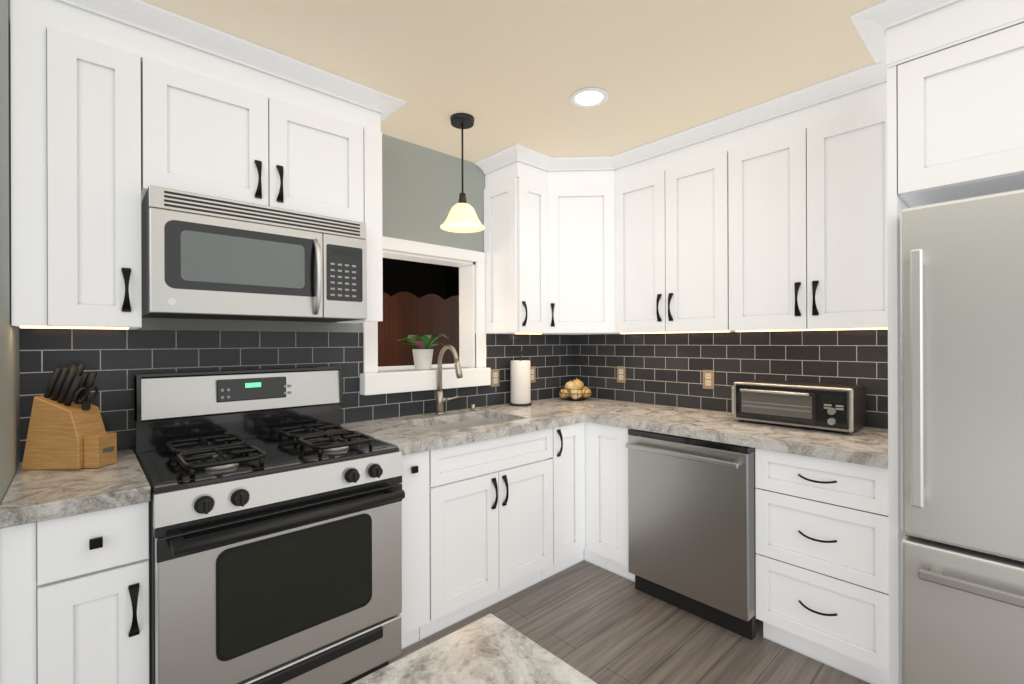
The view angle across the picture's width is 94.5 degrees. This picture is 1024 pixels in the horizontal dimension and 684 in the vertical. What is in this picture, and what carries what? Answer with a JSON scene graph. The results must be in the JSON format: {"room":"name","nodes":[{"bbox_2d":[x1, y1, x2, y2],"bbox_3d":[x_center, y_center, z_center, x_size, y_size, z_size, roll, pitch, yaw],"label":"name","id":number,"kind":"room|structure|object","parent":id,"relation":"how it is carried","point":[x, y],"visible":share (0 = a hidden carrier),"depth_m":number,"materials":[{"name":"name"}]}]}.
{"room":"kitchen","nodes":[
{"label":"kitchen","id":0,"kind":"room"},
{"bbox_2d":[0,0,19,504],"bbox_3d":[-0.651,0.068,0.381,0.130,2.528,3.580,0,0,-42],"label":"wall","id":1,"kind":"structure","parent":0,"point":[9,403],"depth_m":1.37,"materials":[{"name":"grey paint"}]},
{"bbox_2d":[19,134,572,464],"bbox_3d":[-0.667,0.068,2.694,2.960,2.528,0.137,0,0,-42],"label":"wall","id":2,"kind":"structure","parent":0,"point":[115,359],"depth_m":2.39,"materials":[{"name":"tile"}]},
{"bbox_2d":[10,0,145,328],"bbox_3d":[-1.495,-0.591,1.639,0.310,1.082,0.324,0,0,-42],"label":"upper cabinet","id":3,"kind":"object","parent":2,"relation":"attached to","point":[118,107],"depth_m":1.52,"materials":[{"name":"white wood"}]},
{"bbox_2d":[146,8,369,227],"bbox_3d":[-1.083,-0.831,2.014,0.802,0.605,0.324,0,0,-42],"label":"upper cabinet","id":4,"kind":"object","parent":2,"relation":"attached to","point":[226,118],"depth_m":1.85,"materials":[{"name":"white wood"}]},
{"bbox_2d":[141,185,366,321],"bbox_3d":[-1.041,-0.311,1.960,0.764,0.426,0.454,0,0,-42],"label":"microwave","id":5,"kind":"object","parent":4,"relation":"attached to","point":[208,257],"visible":1,"depth_m":1.77,"materials":[{"name":"grey metal"}]},
{"bbox_2d":[360,236,490,394],"bbox_3d":[-0.531,-0.148,2.810,0.842,0.846,0.250,0,0,-42],"label":"window","id":6,"kind":"structure","parent":2,"relation":"in","point":[471,264],"depth_m":2.85,"materials":[{"name":"white wood"}]},
{"bbox_2d":[399,334,448,369],"bbox_3d":[-0.534,0.058,2.811,0.326,0.212,0.361,0,0,-42],"label":"potted plant","id":7,"kind":"object","parent":6,"relation":"on","point":[422,353],"visible":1,"depth_m":2.77,"materials":[{"name":"white"}]},
{"bbox_2d":[491,369,498,386],"bbox_3d":[-0.111,0.235,3.102,0.070,0.114,0.008,0,0,-42],"label":"electrical outlet","id":8,"kind":"object","parent":2,"relation":"attached to","point":[494,377],"visible":1,"depth_m":3.10,"materials":[{"name":"beige plastic"}]},
{"bbox_2d":[478,145,545,333],"bbox_3d":[0.059,-0.597,3.022,0.322,1.082,0.368,0,0,-42],"label":"upper cabinet","id":9,"kind":"object","parent":2,"relation":"attached to","point":[515,180],"depth_m":2.91,"materials":[{"name":"white wood"}]},
{"bbox_2d":[530,366,535,382],"bbox_3d":[0.141,0.230,3.330,0.070,0.114,0.008,0,0,-42],"label":"electrical outlet","id":10,"kind":"object","parent":2,"relation":"attached to","point":[533,373],"visible":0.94,"depth_m":3.33,"materials":[{"name":"beige plastic"}]},
{"bbox_2d":[143,0,883,162],"bbox_3d":[0.488,-1.170,1.421,3.220,0.060,3.580,0,0,-42],"label":"ceiling","id":11,"kind":"structure","parent":0,"point":[505,74],"depth_m":1.88,"materials":[{"name":"beige paint"}]},
{"bbox_2d":[440,113,484,232],"bbox_3d":[-0.252,-0.859,2.407,0.228,0.556,0.228,0,0,-42],"label":"pendant light","id":12,"kind":"object","parent":11,"relation":"hanging from","point":[462,217],"visible":1,"depth_m":2.39,"materials":[{"name":"black"}]},
{"bbox_2d":[570,87,608,107],"bbox_3d":[0.359,-1.135,2.201,0.180,0.006,0.180,0,0,-42],"label":"recessed light","id":13,"kind":"object","parent":11,"relation":"in","point":[588,97],"visible":1,"depth_m":2.19,"materials":[{"name":"white"}]},
{"bbox_2d":[389,560,869,683],"bbox_3d":[0.496,1.358,1.421,3.220,0.060,3.580,0,0,-42],"label":"floor","id":14,"kind":"structure","parent":0,"point":[596,624],"depth_m":2.11,"materials":[{"name":"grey wood"}]},
{"bbox_2d":[0,502,149,683],"bbox_3d":[-1.380,0.901,1.513,0.303,0.868,0.656,0,0,-42],"label":"base cabinet","id":15,"kind":"object","parent":14,"relation":"on","point":[74,599],"visible":0.94,"depth_m":1.29,"materials":[{"name":"white wood"}]},
{"bbox_2d":[0,449,150,528],"bbox_3d":[-1.383,0.443,1.515,0.305,0.044,0.654,0,0,-42],"label":"countertop","id":16,"kind":"structure","parent":15,"relation":"on","point":[32,496],"depth_m":1.35,"materials":[{"name":"stone"}]},
{"bbox_2d":[21,363,116,469],"bbox_3d":[-1.493,0.245,1.607,0.241,0.349,0.110,0,0,0],"label":"knife block","id":17,"kind":"object","parent":16,"relation":"on","point":[66,430],"visible":0.98,"depth_m":1.57,"materials":[{"name":"brown wood"}]},
{"bbox_2d":[134,365,404,683],"bbox_3d":[-0.926,0.725,1.830,0.786,1.216,0.764,0,0,-42],"label":"range","id":18,"kind":"object","parent":14,"relation":"on","point":[273,559],"visible":1,"depth_m":1.64,"materials":[{"name":"silver metal"}]},
{"bbox_2d":[400,451,429,648],"bbox_3d":[-0.618,0.898,2.208,0.168,0.868,0.654,0,0,-42],"label":"base cabinet","id":19,"kind":"object","parent":14,"relation":"on","point":[415,614],"visible":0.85,"depth_m":2.00,"materials":[{"name":"white wood"}]},
{"bbox_2d":[351,614,596,683],"bbox_3d":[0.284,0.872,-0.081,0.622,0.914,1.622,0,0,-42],"label":"countertop","id":20,"kind":"structure","parent":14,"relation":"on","point":[490,649],"depth_m":0.61,"materials":[{"name":"stone"}]},
{"bbox_2d":[419,428,552,639],"bbox_3d":[-0.266,0.897,2.527,0.778,0.868,0.656,0,0,-42],"label":"base cabinet","id":21,"kind":"object","parent":14,"relation":"on","point":[491,520],"visible":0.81,"depth_m":2.27,"materials":[{"name":"white wood"}]},
{"bbox_2d":[542,422,634,581],"bbox_3d":[0.447,0.894,2.998,0.905,0.868,0.919,0,0,-42],"label":"base cabinet","id":22,"kind":"object","parent":14,"relation":"on","point":[590,492],"visible":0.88,"depth_m":2.67,"materials":[{"name":"white wood"}]},
{"bbox_2d":[341,404,584,454],"bbox_3d":[-0.239,0.524,2.556,1.200,0.214,0.654,0,0,-42],"label":"countertop","id":23,"kind":"structure","parent":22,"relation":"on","point":[411,434],"depth_m":2.45,"materials":[{"name":"stone"}]},
{"bbox_2d":[435,345,474,414],"bbox_3d":[-0.271,0.215,2.731,0.278,0.401,0.238,0,0,-42],"label":"faucet","id":24,"kind":"object","parent":23,"relation":"on","point":[441,399],"visible":1,"depth_m":2.71,"materials":[{"name":"silver metal"}]},
{"bbox_2d":[531,397,887,467],"bbox_3d":[0.914,0.435,2.668,0.657,0.044,2.039,0,0,-42],"label":"countertop","id":25,"kind":"structure","parent":22,"relation":"on","point":[865,445],"depth_m":2.23,"materials":[{"name":"stone"}]},
{"bbox_2d":[509,350,531,405],"bbox_3d":[0.056,0.235,3.126,0.150,0.359,0.150,0,0,-42],"label":"paper towel","id":26,"kind":"object","parent":25,"relation":"on","point":[520,384],"visible":1,"depth_m":3.07,"materials":[{"name":"white paper"}]},
{"bbox_2d":[556,378,595,400],"bbox_3d":[0.458,0.336,3.376,0.284,0.155,0.284,0,0,-42],"label":"fruit bowl","id":27,"kind":"object","parent":25,"relation":"on","point":[574,390],"visible":1,"depth_m":3.33,"materials":[{"name":"yellow food"}]},
{"bbox_2d":[732,379,865,433],"bbox_3d":[1.393,0.307,2.347,0.312,0.205,0.542,0,0,-42],"label":"toaster oven","id":28,"kind":"object","parent":25,"relation":"on","point":[834,407],"visible":1,"depth_m":2.22,"materials":[{"name":"silver"}]},
{"bbox_2d":[625,429,755,639],"bbox_3d":[1.032,0.894,2.478,0.682,0.864,0.612,0,0,-42],"label":"dishwasher","id":29,"kind":"object","parent":14,"relation":"on","point":[691,526],"visible":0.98,"depth_m":2.24,"materials":[{"name":"silver metal"}]},
{"bbox_2d":[755,448,888,683],"bbox_3d":[1.440,0.891,2.087,0.662,0.868,0.474,0,0,-42],"label":"drawers","id":30,"kind":"object","parent":14,"relation":"on","point":[822,563],"visible":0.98,"depth_m":1.88,"materials":[{"name":"white wood"}]},
{"bbox_2d":[887,23,1023,683],"bbox_3d":[1.895,0.183,1.522,0.746,2.280,0.974,0,0,-42],"label":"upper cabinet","id":31,"kind":"object","parent":14,"relation":"on","point":[955,122],"visible":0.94,"depth_m":1.56,"materials":[{"name":"white wood"}]},
{"bbox_2d":[850,0,1023,67],"bbox_3d":[1.867,-1.050,1.500,0.810,0.188,1.146,0,0,-42],"label":"crown molding","id":32,"kind":"structure","parent":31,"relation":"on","point":[894,32],"depth_m":1.56,"materials":[{"name":"white wood"}]},
{"bbox_2d":[900,189,1023,683],"bbox_3d":[1.849,0.439,1.479,0.815,1.770,0.891,0,0,-42],"label":"refrigerator","id":33,"kind":"object","parent":14,"relation":"on","point":[962,409],"visible":1,"depth_m":1.46,"materials":[{"name":"silver metal"}]},
{"bbox_3d":[1.635,0.060,2.461,0.130,2.528,3.580,0,0,-42],"label":"wall","id":34,"kind":"structure","parent":0,"visible":0},
{"bbox_2d":[546,154,621,334],"bbox_3d":[0.444,-0.598,3.162,0.681,1.082,0.680,0,0,-42],"label":"upper cabinet","id":35,"kind":"object","parent":34,"relation":"attached to","point":[582,192],"depth_m":2.99,"materials":[{"name":"white wood"}]},
{"bbox_2d":[573,329,887,428],"bbox_3d":[1.154,0.175,2.887,0.006,0.471,2.042,0,0,-42],"label":"wall","id":36,"kind":"structure","parent":34,"relation":"attached to","point":[665,369],"depth_m":2.79,"materials":[{"name":"tile"}]},
{"bbox_2d":[617,366,625,382],"bbox_3d":[0.763,0.227,3.306,0.008,0.114,0.070,0,0,-42],"label":"electrical outlet","id":37,"kind":"object","parent":36,"relation":"attached to","point":[621,374],"visible":1,"depth_m":3.30,"materials":[{"name":"beige plastic"}]},
{"bbox_2d":[618,110,745,333],"bbox_3d":[0.987,-0.600,2.797,0.369,1.082,0.835,0,0,-42],"label":"upper cabinet","id":38,"kind":"object","parent":36,"relation":"attached to","point":[682,266],"depth_m":2.63,"materials":[{"name":"white wood"}]},
{"bbox_2d":[703,370,713,388],"bbox_3d":[1.182,0.226,2.846,0.008,0.114,0.070,0,0,-42],"label":"electrical outlet","id":39,"kind":"object","parent":36,"relation":"attached to","point":[708,379],"visible":1,"depth_m":2.84,"materials":[{"name":"beige plastic"}]},
{"bbox_2d":[742,61,887,331],"bbox_3d":[1.454,-0.601,2.318,0.324,1.082,0.787,0,0,-42],"label":"upper cabinet","id":40,"kind":"object","parent":36,"relation":"attached to","point":[770,215],"depth_m":2.14,"materials":[{"name":"white wood"}]},
{"label":"outside","id":41,"kind":"structure","parent":0,"visible":0},
{"bbox_2d":[378,258,458,366],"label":"window","id":42,"kind":"structure","parent":41,"point":[420,299],"depth_m":4.13,"materials":[{"name":"brown wood"}]}
]}

